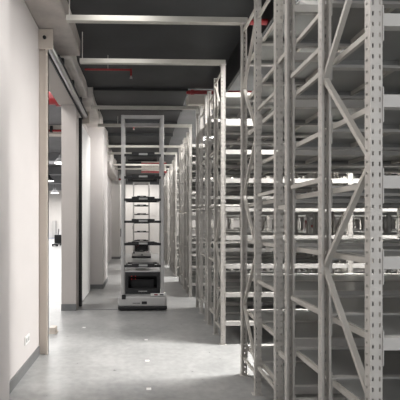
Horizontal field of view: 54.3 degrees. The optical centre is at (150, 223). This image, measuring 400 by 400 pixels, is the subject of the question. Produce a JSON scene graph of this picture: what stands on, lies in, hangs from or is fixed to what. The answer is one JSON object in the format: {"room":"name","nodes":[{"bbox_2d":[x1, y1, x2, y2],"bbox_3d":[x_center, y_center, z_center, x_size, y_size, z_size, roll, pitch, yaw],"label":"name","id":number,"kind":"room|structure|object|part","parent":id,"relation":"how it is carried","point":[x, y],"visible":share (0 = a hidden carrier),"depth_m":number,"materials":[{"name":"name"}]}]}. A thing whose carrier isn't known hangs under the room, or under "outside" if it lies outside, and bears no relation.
{"room":"warehouse","nodes":[
{"label":"warehouse","id":0,"kind":"room"},
{"bbox_2d":[0,0,8,399],"bbox_3d":[-1.259,-0.370,0.817,0.325,3.740,4.700,0,0,-2],"label":"wall","id":1,"kind":"structure","parent":0,"point":[4,4],"depth_m":3.06,"materials":[{"name":"white paint"}]},
{"bbox_2d":[9,0,38,380],"bbox_3d":[-1.380,-0.370,3.795,0.240,3.740,1.260,0,0,-2],"label":"wall","id":2,"kind":"structure","parent":0,"point":[23,29],"depth_m":3.83,"materials":[{"name":"white paint"}]},
{"bbox_2d":[9,346,39,393],"bbox_3d":[-1.254,1.448,3.788,0.012,0.105,1.240,0,0,-2],"label":"baseboard","id":3,"kind":"structure","parent":2,"relation":"attached to","point":[21,372],"depth_m":3.79,"materials":[{"name":"white paint"}]},
{"bbox_2d":[24,333,29,345],"bbox_3d":[-1.257,1.180,3.938,0.014,0.086,0.150,0,0,-2],"label":"wall socket","id":4,"kind":"object","parent":2,"relation":"attached to","point":[27,337],"visible":1,"depth_m":3.93,"materials":[{"name":"white plastic"}]},
{"bbox_2d":[39,49,48,354],"bbox_3d":[-1.234,-0.280,4.439,0.115,3.560,0.060,0,0,-2],"label":"door frame","id":5,"kind":"structure","parent":2,"relation":"attached to","point":[43,54],"depth_m":4.43,"materials":[{"name":"beige metal"}]},
{"bbox_2d":[24,0,79,55],"bbox_3d":[-1.024,-2.418,1.804,0.368,0.365,6.660,0,0,-2],"label":"trim","id":6,"kind":"structure","parent":2,"relation":"attached to","point":[47,14],"depth_m":4.30,"materials":[{"name":"paint"}]},
{"bbox_2d":[49,60,73,104],"bbox_3d":[-1.396,-2.150,5.545,0.300,0.180,2.240,0,0,-2],"label":"trim","id":7,"kind":"structure","parent":2,"relation":"attached to","point":[57,89],"depth_m":5.90,"materials":[{"name":"beige paint"}]},
{"bbox_2d":[38,29,89,123],"bbox_3d":[-1.223,-2.085,5.917,0.188,0.310,3.067,0,0,-1],"label":"door track","id":8,"kind":"object","parent":2,"relation":"attached to","point":[45,36],"visible":0.84,"depth_m":5.10,"materials":[{"name":"metal"}]},
{"bbox_3d":[-1.247,-2.080,5.894,0.015,0.160,2.950,0,0,-2],"label":"plate","id":9,"kind":"part","parent":8,"relation":"part of","materials":[{"name":"grey metal"}]},
{"bbox_3d":[-1.205,-2.060,5.905,0.090,0.090,2.930,0,0,-2],"label":"rail","id":10,"kind":"part","parent":8,"relation":"part of","materials":[{"name":"metal"}]},
{"bbox_2d":[79,118,89,305],"bbox_3d":[-1.318,-0.215,7.741,0.120,3.410,1.555,0,0,-2],"label":"door","id":11,"kind":"structure","parent":8,"relation":"hanging from","point":[84,139],"depth_m":7.63,"materials":[{"name":"white plastic"}]},
{"bbox_2d":[49,191,60,237],"bbox_3d":[-8.873,-1.000,40.882,12.400,5.000,0.200,0,0,-2],"label":"wall","id":12,"kind":"structure","parent":0,"point":[54,199],"depth_m":40.75,"materials":[{"name":"white paint"}]},
{"bbox_2d":[49,105,60,175],"bbox_3d":[-8.396,-3.600,22.638,12.400,0.200,36.700,0,0,-2],"label":"ceiling","id":13,"kind":"structure","parent":0,"point":[54,112],"depth_m":13.41,"materials":[{"name":"grey concrete"}]},
{"bbox_2d":[49,165,60,174],"bbox_3d":[-8.405,-3.225,22.988,12.400,0.550,0.400,0,0,-2],"label":"trim","id":14,"kind":"structure","parent":13,"relation":"attached to","point":[53,169],"depth_m":22.86,"materials":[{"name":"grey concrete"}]},
{"bbox_2d":[49,153,60,164],"bbox_3d":[-8.300,-3.225,18.989,12.400,0.550,0.400,0,0,-2],"label":"trim","id":15,"kind":"structure","parent":13,"relation":"attached to","point":[52,156],"depth_m":18.88,"materials":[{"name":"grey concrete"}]},
{"bbox_2d":[49,125,60,136],"bbox_3d":[-8.161,-3.340,13.691,12.400,0.320,0.400,0,0,-2],"label":"trim","id":16,"kind":"structure","parent":13,"relation":"attached to","point":[54,134],"depth_m":13.62,"materials":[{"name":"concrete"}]},
{"bbox_2d":[49,126,60,132],"bbox_3d":[-4.255,-3.330,13.493,4.200,0.220,0.100,0,0,-2],"label":"pipe","id":17,"kind":"object","parent":16,"relation":"attached to","point":[51,130],"visible":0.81,"depth_m":13.48,"materials":[{"name":"red metal"}]},
{"bbox_2d":[49,91,60,106],"bbox_3d":[-4.024,-3.118,8.898,4.420,0.765,0.370,0,0,-2],"label":"pipe","id":18,"kind":"object","parent":13,"relation":"hanging from","point":[52,101],"visible":0.09,"depth_m":8.83,"materials":[{"name":"red metal"}]},
{"bbox_2d":[49,184,60,190],"bbox_3d":[-8.693,-3.225,33.984,12.400,0.550,0.400,0,0,-2],"label":"trim","id":19,"kind":"structure","parent":13,"relation":"attached to","point":[57,187],"depth_m":33.79,"materials":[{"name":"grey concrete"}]},
{"bbox_2d":[49,176,60,183],"bbox_3d":[-8.536,-3.225,27.986,12.400,0.550,0.400,0,0,-2],"label":"trim","id":20,"kind":"structure","parent":13,"relation":"attached to","point":[57,179],"depth_m":27.84,"materials":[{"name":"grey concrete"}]},
{"bbox_2d":[53,155,60,163],"bbox_3d":[-3.781,-3.090,16.407,0.680,1.020,0.680,0,0,-2],"label":"lamp","id":21,"kind":"object","parent":13,"relation":"hanging from","point":[58,160],"visible":0.41,"depth_m":16.21,"materials":[{"name":"grey metal"}]},
{"bbox_2d":[61,105,78,309],"bbox_3d":[-1.411,-0.370,6.805,0.255,3.740,0.280,0,0,-2],"label":"wall","id":22,"kind":"structure","parent":0,"point":[69,113],"depth_m":6.67,"materials":[{"name":"beige paint"}]},
{"bbox_2d":[61,304,75,310],"bbox_3d":[-1.407,1.442,6.657,0.259,0.115,0.014,0,0,-2],"label":"baseboard reveal","id":23,"kind":"structure","parent":22,"relation":"attached to","point":[64,307],"depth_m":6.65,"materials":[{"name":"grey paint"}]},
{"bbox_2d":[82,87,107,139],"bbox_3d":[-1.255,-2.416,8.580,0.380,0.368,3.380,0,0,-2],"label":"trim","id":24,"kind":"structure","parent":22,"relation":"attached to","point":[95,116],"depth_m":7.79,"materials":[{"name":"paint"}]},
{"bbox_2d":[77,309,117,309],"bbox_3d":[-0.737,1.498,6.743,1.080,0.004,0.040,0,0,-2],"label":"trim","id":25,"kind":"structure","parent":22,"relation":"attached to","point":[77,309],"depth_m":6.74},
{"bbox_2d":[79,114,110,263],"bbox_3d":[-1.637,-0.550,13.252,0.140,4.100,12.620,0,0,-2],"label":"wall","id":26,"kind":"structure","parent":0,"point":[84,125],"depth_m":14.91,"materials":[{"name":"white paint"}]},
{"bbox_2d":[107,141,117,179],"bbox_3d":[-1.416,-2.213,13.367,0.325,0.773,5.600,0,0,-2],"label":"trim","id":27,"kind":"structure","parent":26,"relation":"attached to","point":[112,173],"depth_m":13.17,"materials":[{"name":"paint"}]},
{"bbox_2d":[87,127,106,283],"bbox_3d":[-1.290,-0.370,9.520,0.360,3.740,1.200,0,0,-2],"label":"wall pier","id":28,"kind":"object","parent":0,"point":[98,139],"visible":0.86,"depth_m":8.92,"materials":[{"name":"white paint"}]},
{"bbox_2d":[90,277,107,288],"bbox_3d":[-1.284,1.450,9.518,0.372,0.100,1.223,0,0,-2],"label":"baseboard","id":29,"kind":"object","parent":28,"relation":"attached to","point":[92,286],"visible":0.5,"depth_m":8.91,"materials":[{"name":"grey"}]},
{"bbox_2d":[111,172,120,256],"bbox_3d":[-1.486,-0.370,17.017,0.360,3.740,1.100,0,0,-2],"label":"wall pier","id":30,"kind":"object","parent":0,"point":[115,186],"visible":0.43,"depth_m":16.47,"materials":[{"name":"paint"}]},
{"bbox_2d":[93,88,187,175],"bbox_3d":[-0.712,-2.440,13.261,2.470,0.220,12.650,0,0,-2],"label":"ceiling","id":31,"kind":"structure","parent":0,"point":[103,96],"depth_m":8.46,"materials":[{"name":"grey paint"}]},
{"bbox_2d":[141,162,166,172],"bbox_3d":[0.141,-2.155,14.501,0.960,0.470,0.075,0,0,-2],"label":"board","id":32,"kind":"object","parent":31,"relation":"hanging from","point":[142,171],"visible":0.52,"depth_m":14.47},
{"bbox_3d":[-0.097,-2.135,14.502,0.465,0.430,0.060,0,0,-2],"label":"panel","id":33,"kind":"part","parent":32,"relation":"part of","materials":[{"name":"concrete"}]},
{"bbox_2d":[186,95,212,108],"bbox_3d":[4.750,-2.280,7.312,8.120,0.160,0.330,0,0,-2],"label":"trim","id":34,"kind":"structure","parent":31,"relation":"attached to","point":[192,100],"depth_m":7.05,"materials":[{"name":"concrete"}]},
{"bbox_2d":[186,89,251,94],"bbox_3d":[3.236,-2.400,7.072,5.160,0.090,0.092,0,0,-2],"label":"pipe","id":35,"kind":"object","parent":34,"relation":"attached to","point":[192,91],"visible":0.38,"depth_m":6.99,"materials":[{"name":"red metal"}]},
{"bbox_2d":[67,0,253,88],"bbox_3d":[-0.211,-2.500,2.720,2.920,0.100,8.450,0,0,-2],"label":"ceiling","id":36,"kind":"structure","parent":0,"point":[118,41],"depth_m":5.14,"materials":[{"name":"grey paint"}]},
{"bbox_2d":[85,68,131,78],"bbox_3d":[-0.601,-2.284,5.586,0.691,0.329,0.042,0,0,-2],"label":"pipe","id":37,"kind":"object","parent":36,"relation":"hanging from","point":[88,69],"visible":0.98,"depth_m":5.58,"materials":[{"name":"red metal"}]},
{"bbox_2d":[9,238,388,399],"bbox_3d":[0.969,1.560,20.282,31.000,0.120,43.500,0,0,-2],"label":"floor","id":38,"kind":"structure","parent":0,"point":[105,359],"depth_m":4.50,"materials":[{"name":"concrete"}]},
{"bbox_2d":[49,325,58,333],"bbox_3d":[-1.337,1.458,5.317,0.115,0.085,0.150,0,0,-2],"label":"door stop","id":39,"kind":"object","parent":38,"relation":"on","point":[53,328],"visible":0.98,"depth_m":5.26,"materials":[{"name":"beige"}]},
{"bbox_2d":[52,221,55,237],"bbox_3d":[-10.063,0.575,40.468,0.340,1.850,0.465,0,0,-2],"label":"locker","id":40,"kind":"object","parent":38,"relation":"on","point":[53,222],"visible":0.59,"depth_m":40.24,"materials":[{"name":"white metal"}]},
{"bbox_2d":[52,229,60,245],"bbox_3d":[-6.416,0.919,26.503,0.500,1.159,1.323,0,0,-2],"label":"truck","id":41,"kind":"object","parent":38,"relation":"on","point":[57,238],"visible":0.85,"depth_m":26.84,"materials":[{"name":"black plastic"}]},
{"bbox_2d":[132,182,150,257],"bbox_3d":[-0.398,-0.196,17.471,0.850,3.388,1.166,0,0,-2],"label":"robot","id":42,"kind":"object","parent":38,"relation":"on","point":[139,251],"visible":0.91,"depth_m":16.93,"materials":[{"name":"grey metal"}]},
{"bbox_3d":[-0.729,-0.338,16.947,0.052,3.104,0.060,0,0,-2],"label":"post","id":43,"kind":"part","parent":42,"relation":"part of","materials":[{"name":"metal"}]},
{"bbox_2d":[134,204,148,206],"bbox_3d":[-0.391,-0.823,17.205,0.636,0.070,0.582,0,0,-2],"label":"tray","id":44,"kind":"object","parent":42,"relation":"on","point":[138,205],"depth_m":16.93,"materials":[{"name":"black plastic"}]},
{"bbox_3d":[-0.053,-0.338,17.505,0.052,3.104,0.060,0,0,-2],"label":"post","id":45,"kind":"part","parent":42,"relation":"part of","materials":[{"name":"metal"}]},
{"bbox_3d":[-0.039,-0.338,16.965,0.052,3.104,0.060,0,0,-2],"label":"post","id":46,"kind":"part","parent":42,"relation":"part of","materials":[{"name":"metal"}]},
{"bbox_2d":[118,115,166,309],"bbox_3d":[-0.144,-0.196,7.214,0.850,3.388,1.166,0,0,-2],"label":"robot","id":47,"kind":"object","parent":38,"relation":"on","point":[142,283],"visible":1,"depth_m":6.67,"materials":[{"name":"grey metal"}]},
{"bbox_3d":[-0.475,-0.338,6.690,0.052,3.104,0.060,0,0,-2],"label":"post","id":48,"kind":"part","parent":47,"relation":"part of","materials":[{"name":"metal"}]},
{"bbox_3d":[-0.489,-0.338,7.230,0.052,3.104,0.060,0,0,-2],"label":"post","id":49,"kind":"part","parent":47,"relation":"part of","materials":[{"name":"metal"}]},
{"bbox_2d":[124,152,160,161],"bbox_3d":[-0.137,-1.208,6.948,0.636,0.070,0.582,0,0,-2],"label":"tray","id":50,"kind":"object","parent":47,"relation":"on","point":[137,156],"depth_m":6.69,"materials":[{"name":"black plastic"}]},
{"bbox_2d":[124,174,160,181],"bbox_3d":[-0.137,-0.823,6.948,0.636,0.070,0.582,0,0,-2],"label":"tray","id":51,"kind":"object","parent":47,"relation":"on","point":[136,177],"depth_m":6.68,"materials":[{"name":"black plastic"}]},
{"bbox_2d":[124,197,160,201],"bbox_3d":[-0.137,-0.438,6.948,0.636,0.070,0.582,0,0,-2],"label":"tray","id":52,"kind":"object","parent":47,"relation":"on","point":[134,199],"depth_m":6.67,"materials":[{"name":"black plastic"}]},
{"bbox_2d":[124,219,160,222],"bbox_3d":[-0.137,-0.053,6.948,0.636,0.070,0.582,0,0,-2],"label":"tray","id":53,"kind":"object","parent":47,"relation":"on","point":[133,220],"depth_m":6.67,"materials":[{"name":"black plastic"}]},
{"bbox_2d":[124,241,160,244],"bbox_3d":[-0.137,0.337,6.948,0.636,0.070,0.582,0,0,-2],"label":"tray","id":54,"kind":"object","parent":47,"relation":"on","point":[133,242],"depth_m":6.67,"materials":[{"name":"black plastic"}]},
{"bbox_2d":[124,262,160,266],"bbox_3d":[-0.137,0.717,6.948,0.636,0.070,0.582,0,0,-2],"label":"tray","id":55,"kind":"object","parent":47,"relation":"on","point":[134,264],"depth_m":6.67,"materials":[{"name":"black plastic"}]},
{"bbox_3d":[-0.137,0.822,6.933,0.610,0.023,0.532,0,0,-2],"label":"plate","id":56,"kind":"part","parent":47,"relation":"part of","materials":[{"name":"grey metal"}]},
{"bbox_3d":[0.145,1.222,6.701,0.270,0.045,0.090,0,0,-2],"label":"operating panel","id":57,"kind":"part","parent":47,"relation":"part of","materials":[{"name":"white plastic"}]},
{"bbox_3d":[0.200,-0.338,7.248,0.052,3.104,0.060,0,0,-2],"label":"post","id":58,"kind":"part","parent":47,"relation":"part of","materials":[{"name":"metal"}]},
{"bbox_3d":[0.214,-0.338,6.708,0.052,3.104,0.060,0,0,-2],"label":"post","id":59,"kind":"part","parent":47,"relation":"part of","materials":[{"name":"metal"}]},
{"bbox_2d":[165,170,384,264],"bbox_3d":[5.448,-0.238,14.748,9.690,3.476,1.176,0,0,-2],"label":"storage rack","id":60,"kind":"object","parent":38,"relation":"on","point":[167,173],"visible":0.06,"depth_m":14.08,"materials":[{"name":"metal"}]},
{"bbox_2d":[115,158,168,169],"bbox_3d":[-0.295,-2.185,14.032,1.984,0.430,0.070,0,0,-2],"label":"bar","id":61,"kind":"object","parent":60,"relation":"attached to","point":[115,158],"visible":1,"depth_m":14.00,"materials":[{"name":"metal"}]},
{"bbox_2d":[164,174,395,261],"bbox_3d":[5.419,-0.238,15.835,9.690,3.476,1.003,0,0,-2],"label":"storage rack","id":62,"kind":"object","parent":38,"relation":"on","point":[165,174],"visible":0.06,"depth_m":15.86,"materials":[{"name":"metal"}]},
{"bbox_2d":[170,164,394,271],"bbox_3d":[4.700,-0.238,12.725,8.090,3.476,1.003,0,0,-2],"label":"storage rack","id":63,"kind":"object","parent":38,"relation":"on","point":[355,220],"visible":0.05,"depth_m":12.75,"materials":[{"name":"metal"}]},
{"bbox_2d":[113,164,170,165],"bbox_3d":[-0.270,-2.185,13.052,1.984,0.430,0.070,0,0,-2],"label":"bar","id":64,"kind":"object","parent":63,"relation":"attached to","point":[113,164],"visible":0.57,"depth_m":13.03,"materials":[{"name":"metal"}]},
{"bbox_2d":[172,155,397,276],"bbox_3d":[4.729,-0.238,11.638,8.090,3.476,1.176,0,0,-2],"label":"storage rack","id":65,"kind":"object","parent":38,"relation":"on","point":[175,169],"visible":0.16,"depth_m":11.28,"materials":[{"name":"metal"}]},
{"bbox_2d":[108,139,176,154],"bbox_3d":[-0.214,-2.185,10.943,1.984,0.430,0.070,0,0,-2],"label":"bar","id":66,"kind":"object","parent":65,"relation":"attached to","point":[165,153],"visible":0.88,"depth_m":10.91,"materials":[{"name":"metal"}]},
{"bbox_2d":[178,140,397,287],"bbox_3d":[3.982,-0.238,9.615,6.490,3.476,1.003,0,0,-2],"label":"storage rack","id":67,"kind":"object","parent":38,"relation":"on","point":[181,149],"visible":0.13,"depth_m":9.56,"materials":[{"name":"metal"}]},
{"bbox_2d":[107,145,179,147],"bbox_3d":[-0.159,-2.185,9.964,1.924,0.430,0.070,0,0,-2],"label":"bar","id":68,"kind":"object","parent":67,"relation":"attached to","point":[108,146],"visible":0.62,"depth_m":9.95,"materials":[{"name":"metal"}]},
{"bbox_3d":[1.583,-1.606,9.553,1.532,0.035,0.904,0,0,-2],"label":"shelf panel","id":69,"kind":"part","parent":67,"relation":"part of","materials":[{"name":"grey metal"}]},
{"bbox_3d":[1.583,-0.541,9.553,1.532,0.035,0.904,0,0,-2],"label":"shelf panel","id":70,"kind":"part","parent":67,"relation":"part of","materials":[{"name":"grey metal"}]},
{"bbox_3d":[1.583,0.524,9.553,1.532,0.035,0.904,0,0,-2],"label":"shelf panel","id":71,"kind":"part","parent":67,"relation":"part of","materials":[{"name":"grey metal"}]},
{"bbox_2d":[183,127,397,296],"bbox_3d":[4.010,-0.238,8.528,6.490,3.476,1.176,0,0,-2],"label":"storage rack","id":72,"kind":"object","parent":38,"relation":"on","point":[190,281],"visible":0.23,"depth_m":8.19,"materials":[{"name":"metal"}]},
{"bbox_2d":[98,124,191,127],"bbox_3d":[-0.104,-2.185,7.855,1.924,0.430,0.070,0,0,-2],"label":"bar","id":73,"kind":"object","parent":72,"relation":"attached to","point":[99,125],"visible":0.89,"depth_m":7.84,"materials":[{"name":"metal"}]},
{"bbox_3d":[1.613,-1.606,8.378,1.532,0.035,0.904,0,0,-2],"label":"shelf panel","id":74,"kind":"part","parent":72,"relation":"part of","materials":[{"name":"grey metal"}]},
{"bbox_3d":[1.613,1.234,8.378,1.532,0.035,0.904,0,0,-2],"label":"shelf panel","id":75,"kind":"part","parent":72,"relation":"part of","materials":[{"name":"grey metal"}]},
{"bbox_3d":[1.613,0.524,8.378,1.532,0.035,0.904,0,0,-2],"label":"shelf panel","id":76,"kind":"part","parent":72,"relation":"part of","materials":[{"name":"grey metal"}]},
{"bbox_3d":[1.613,-0.541,8.378,1.532,0.035,0.904,0,0,-2],"label":"shelf panel","id":77,"kind":"part","parent":72,"relation":"part of","materials":[{"name":"grey metal"}]},
{"bbox_2d":[195,96,397,320],"bbox_3d":[3.263,-0.238,6.505,4.890,3.476,1.003,0,0,-2],"label":"storage rack","id":78,"kind":"object","parent":38,"relation":"on","point":[201,130],"visible":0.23,"depth_m":6.45,"materials":[{"name":"metal"}]},
{"bbox_2d":[91,87,199,113],"bbox_3d":[-0.083,-2.203,6.875,1.934,0.466,0.070,0,0,-2],"label":"bar","id":79,"kind":"object","parent":78,"relation":"attached to","point":[196,108],"visible":0.98,"depth_m":6.85,"materials":[{"name":"metal"}]},
{"bbox_3d":[1.663,-1.608,6.464,1.490,0.031,0.904,0,0,-2],"label":"shelf panel","id":80,"kind":"part","parent":78,"relation":"part of","materials":[{"name":"grey metal"}]},
{"bbox_3d":[1.663,-0.898,6.464,1.490,0.031,0.904,0,0,-2],"label":"shelf panel","id":81,"kind":"part","parent":78,"relation":"part of","materials":[{"name":"grey metal"}]},
{"bbox_3d":[1.663,0.877,6.464,1.490,0.031,0.904,0,0,-2],"label":"shelf panel","id":82,"kind":"part","parent":78,"relation":"part of","materials":[{"name":"grey metal"}]},
{"bbox_3d":[1.663,1.232,6.464,1.490,0.031,0.904,0,0,-2],"label":"shelf panel","id":83,"kind":"part","parent":78,"relation":"part of","materials":[{"name":"grey metal"}]},
{"bbox_3d":[1.663,-1.253,6.464,1.490,0.031,0.904,0,0,-2],"label":"shelf panel","id":84,"kind":"part","parent":78,"relation":"part of","materials":[{"name":"white metal"}]},
{"bbox_3d":[1.663,-0.543,6.464,1.490,0.031,0.904,0,0,-2],"label":"shelf panel","id":85,"kind":"part","parent":78,"relation":"part of","materials":[{"name":"grey metal"}]},
{"bbox_3d":[1.663,0.522,6.464,1.490,0.031,0.904,0,0,-2],"label":"shelf panel","id":86,"kind":"part","parent":78,"relation":"part of","materials":[{"name":"grey metal"}]},
{"bbox_3d":[3.263,-0.898,6.506,1.490,0.031,0.904,0,0,-2],"label":"shelf panel","id":87,"kind":"part","parent":78,"relation":"part of","materials":[{"name":"grey metal"}]},
{"bbox_3d":[3.263,0.877,6.506,1.490,0.031,0.904,0,0,-2],"label":"shelf panel","id":88,"kind":"part","parent":78,"relation":"part of","materials":[{"name":"grey metal"}]},
{"bbox_2d":[206,65,397,344],"bbox_3d":[3.291,-0.238,5.418,4.890,3.476,1.176,0,0,-2],"label":"storage rack","id":89,"kind":"object","parent":38,"relation":"on","point":[228,106],"visible":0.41,"depth_m":5.15,"materials":[{"name":"metal"}]},
{"bbox_2d":[80,32,225,65],"bbox_3d":[0.037,-2.168,4.768,1.804,0.396,0.070,0,0,-2],"label":"bar","id":90,"kind":"object","parent":89,"relation":"attached to","point":[102,61],"visible":0.98,"depth_m":4.75,"materials":[{"name":"metal"}]},
{"bbox_3d":[1.694,0.877,5.289,1.490,0.031,0.904,0,0,-2],"label":"shelf panel","id":91,"kind":"part","parent":89,"relation":"part of","materials":[{"name":"grey metal"}]},
{"bbox_3d":[1.694,-1.608,5.289,1.490,0.031,0.904,0,0,-2],"label":"shelf panel","id":92,"kind":"part","parent":89,"relation":"part of","materials":[{"name":"grey metal"}]},
{"bbox_3d":[1.694,-0.898,5.289,1.490,0.031,0.904,0,0,-2],"label":"shelf panel","id":93,"kind":"part","parent":89,"relation":"part of","materials":[{"name":"grey metal"}]},
{"bbox_3d":[1.694,1.232,5.289,1.490,0.031,0.904,0,0,-2],"label":"shelf panel","id":94,"kind":"part","parent":89,"relation":"part of","materials":[{"name":"grey metal"}]},
{"bbox_3d":[1.694,-1.253,5.289,1.490,0.031,0.904,0,0,-2],"label":"shelf panel","id":95,"kind":"part","parent":89,"relation":"part of","materials":[{"name":"grey metal"}]},
{"bbox_3d":[1.694,-0.543,5.289,1.490,0.031,0.904,0,0,-2],"label":"shelf panel","id":96,"kind":"part","parent":89,"relation":"part of","materials":[{"name":"grey metal"}]},
{"bbox_3d":[1.694,0.522,5.289,1.490,0.031,0.904,0,0,-2],"label":"shelf panel","id":97,"kind":"part","parent":89,"relation":"part of","materials":[{"name":"grey metal"}]},
{"bbox_3d":[3.294,0.522,5.331,1.490,0.031,0.904,0,0,-2],"label":"shelf panel","id":98,"kind":"part","parent":89,"relation":"part of","materials":[{"name":"grey metal"}]},
{"bbox_2d":[239,0,399,399],"bbox_3d":[2.544,-0.238,3.395,3.290,3.476,1.003,0,0,-2],"label":"storage rack","id":99,"kind":"object","parent":38,"relation":"on","point":[269,48],"visible":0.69,"depth_m":3.36,"materials":[{"name":"metal"}]},
{"bbox_2d":[66,0,247,26],"bbox_3d":[0.073,-2.168,3.788,1.784,0.396,0.070,0,0,-2],"label":"bar","id":100,"kind":"object","parent":99,"relation":"attached to","point":[103,19],"visible":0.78,"depth_m":3.77,"materials":[{"name":"metal"}]},
{"bbox_3d":[1.744,1.232,3.375,1.490,0.031,0.904,0,0,-2],"label":"shelf panel","id":101,"kind":"part","parent":99,"relation":"part of","materials":[{"name":"grey metal"}]},
{"bbox_3d":[1.744,-1.253,3.375,1.490,0.031,0.904,0,0,-2],"label":"shelf panel","id":102,"kind":"part","parent":99,"relation":"part of","materials":[{"name":"grey metal"}]},
{"bbox_3d":[1.744,-1.608,3.375,1.490,0.031,0.904,0,0,-2],"label":"shelf panel","id":103,"kind":"part","parent":99,"relation":"part of","materials":[{"name":"grey metal"}]},
{"bbox_3d":[1.744,-0.898,3.375,1.490,0.031,0.904,0,0,-2],"label":"shelf panel","id":104,"kind":"part","parent":99,"relation":"part of","materials":[{"name":"grey metal"}]},
{"bbox_3d":[1.744,0.877,3.375,1.490,0.031,0.904,0,0,-2],"label":"shelf panel","id":105,"kind":"part","parent":99,"relation":"part of","materials":[{"name":"grey metal"}]},
{"bbox_3d":[1.744,-0.188,3.375,1.490,0.031,0.904,0,0,-2],"label":"shelf panel","id":106,"kind":"part","parent":99,"relation":"part of","materials":[{"name":"grey metal"}]},
{"bbox_3d":[1.744,0.167,3.375,1.490,0.031,0.904,0,0,-2],"label":"shelf panel","id":107,"kind":"part","parent":99,"relation":"part of","materials":[{"name":"grey metal"}]},
{"bbox_3d":[1.744,-0.543,3.375,1.490,0.031,0.904,0,0,-2],"label":"shelf panel","id":108,"kind":"part","parent":99,"relation":"part of","materials":[{"name":"grey metal"}]},
{"bbox_3d":[1.744,0.522,3.375,1.490,0.031,0.904,0,0,-2],"label":"shelf panel","id":109,"kind":"part","parent":99,"relation":"part of","materials":[{"name":"grey metal"}]},
{"bbox_2d":[278,0,399,399],"bbox_3d":[2.572,-0.238,2.308,3.290,3.476,1.176,0,0,-2],"label":"storage rack","id":110,"kind":"object","parent":38,"relation":"on","point":[368,68],"visible":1,"depth_m":2.13,"materials":[{"name":"metal"}]},
{"bbox_3d":[1.775,-0.188,2.200,1.490,0.031,0.904,0,0,-2],"label":"shelf panel","id":111,"kind":"part","parent":110,"relation":"part of","materials":[{"name":"grey metal"}]},
{"bbox_3d":[1.775,0.167,2.200,1.490,0.031,0.904,0,0,-2],"label":"shelf panel","id":112,"kind":"part","parent":110,"relation":"part of","materials":[{"name":"grey metal"}]},
{"bbox_3d":[1.775,0.522,2.200,1.490,0.031,0.904,0,0,-2],"label":"shelf panel","id":113,"kind":"part","parent":110,"relation":"part of","materials":[{"name":"grey metal"}]},
{"bbox_3d":[1.775,0.877,2.200,1.490,0.031,0.904,0,0,-2],"label":"shelf panel","id":114,"kind":"part","parent":110,"relation":"part of","materials":[{"name":"grey metal"}]},
{"bbox_3d":[1.775,-1.253,2.200,1.490,0.031,0.904,0,0,-2],"label":"shelf panel","id":115,"kind":"part","parent":110,"relation":"part of","materials":[{"name":"grey metal"}]},
{"bbox_3d":[1.775,-0.898,2.200,1.490,0.031,0.904,0,0,-2],"label":"shelf panel","id":116,"kind":"part","parent":110,"relation":"part of","materials":[{"name":"grey metal"}]},
{"bbox_3d":[1.775,-0.543,2.200,1.490,0.031,0.904,0,0,-2],"label":"shelf panel","id":117,"kind":"part","parent":110,"relation":"part of","materials":[{"name":"grey metal"}]},
{"bbox_2d":[164,0,298,167],"bbox_3d":[8.690,-2.925,9.481,16.130,0.150,21.500,0,0,-2],"label":"ceiling","id":118,"kind":"structure","parent":0,"point":[186,116],"depth_m":10.50,"materials":[{"name":"grey concrete"}]},
{"bbox_2d":[213,0,284,109],"bbox_3d":[1.223,-2.445,4.484,0.040,0.790,4.900,0,0,-2],"label":"trim","id":119,"kind":"structure","parent":118,"relation":"hanging from","point":[233,66],"depth_m":5.11,"materials":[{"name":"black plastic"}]},
{"bbox_2d":[249,19,267,24],"bbox_3d":[1.126,-2.457,4.001,0.340,0.784,0.072,0,0,-2],"label":"pipe","id":120,"kind":"object","parent":118,"relation":"hanging from","point":[263,21],"visible":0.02,"depth_m":3.98,"materials":[{"name":"red metal"}]},
{"bbox_2d":[297,0,325,4],"bbox_3d":[3.837,-2.587,4.377,4.500,0.522,0.400,0,0,-2],"label":"strip light","id":121,"kind":"object","parent":118,"relation":"hanging from","point":[308,2],"visible":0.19,"depth_m":4.12,"materials":[{"name":"white plastic"}]},
{"bbox_2d":[125,185,394,253],"bbox_3d":[7.182,-0.750,19.890,18.600,4.500,0.210,0,0,-2],"label":"wall","id":122,"kind":"structure","parent":0,"point":[139,190],"depth_m":19.60,"materials":[{"name":"white paint"}]},
{"bbox_2d":[125,168,359,184],"bbox_3d":[7.385,-2.450,19.790,18.200,0.900,0.020,0,0,-2],"label":"trim","id":123,"kind":"structure","parent":122,"relation":"attached to","point":[126,183],"depth_m":19.59,"materials":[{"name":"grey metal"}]},
{"bbox_3d":[-1.409,-2.421,4.915,0.240,0.358,3.500,0,0,-2],"label":"wall","id":124,"kind":"structure","parent":0,"visible":0},
{"bbox_2d":[60,56,87,97],"bbox_3d":[-1.197,-2.423,6.011,0.239,0.355,1.720,0,0,-2],"label":"trim","id":125,"kind":"structure","parent":124,"relation":"attached to","point":[74,70],"depth_m":5.92,"materials":[{"name":"paint"}]}
]}

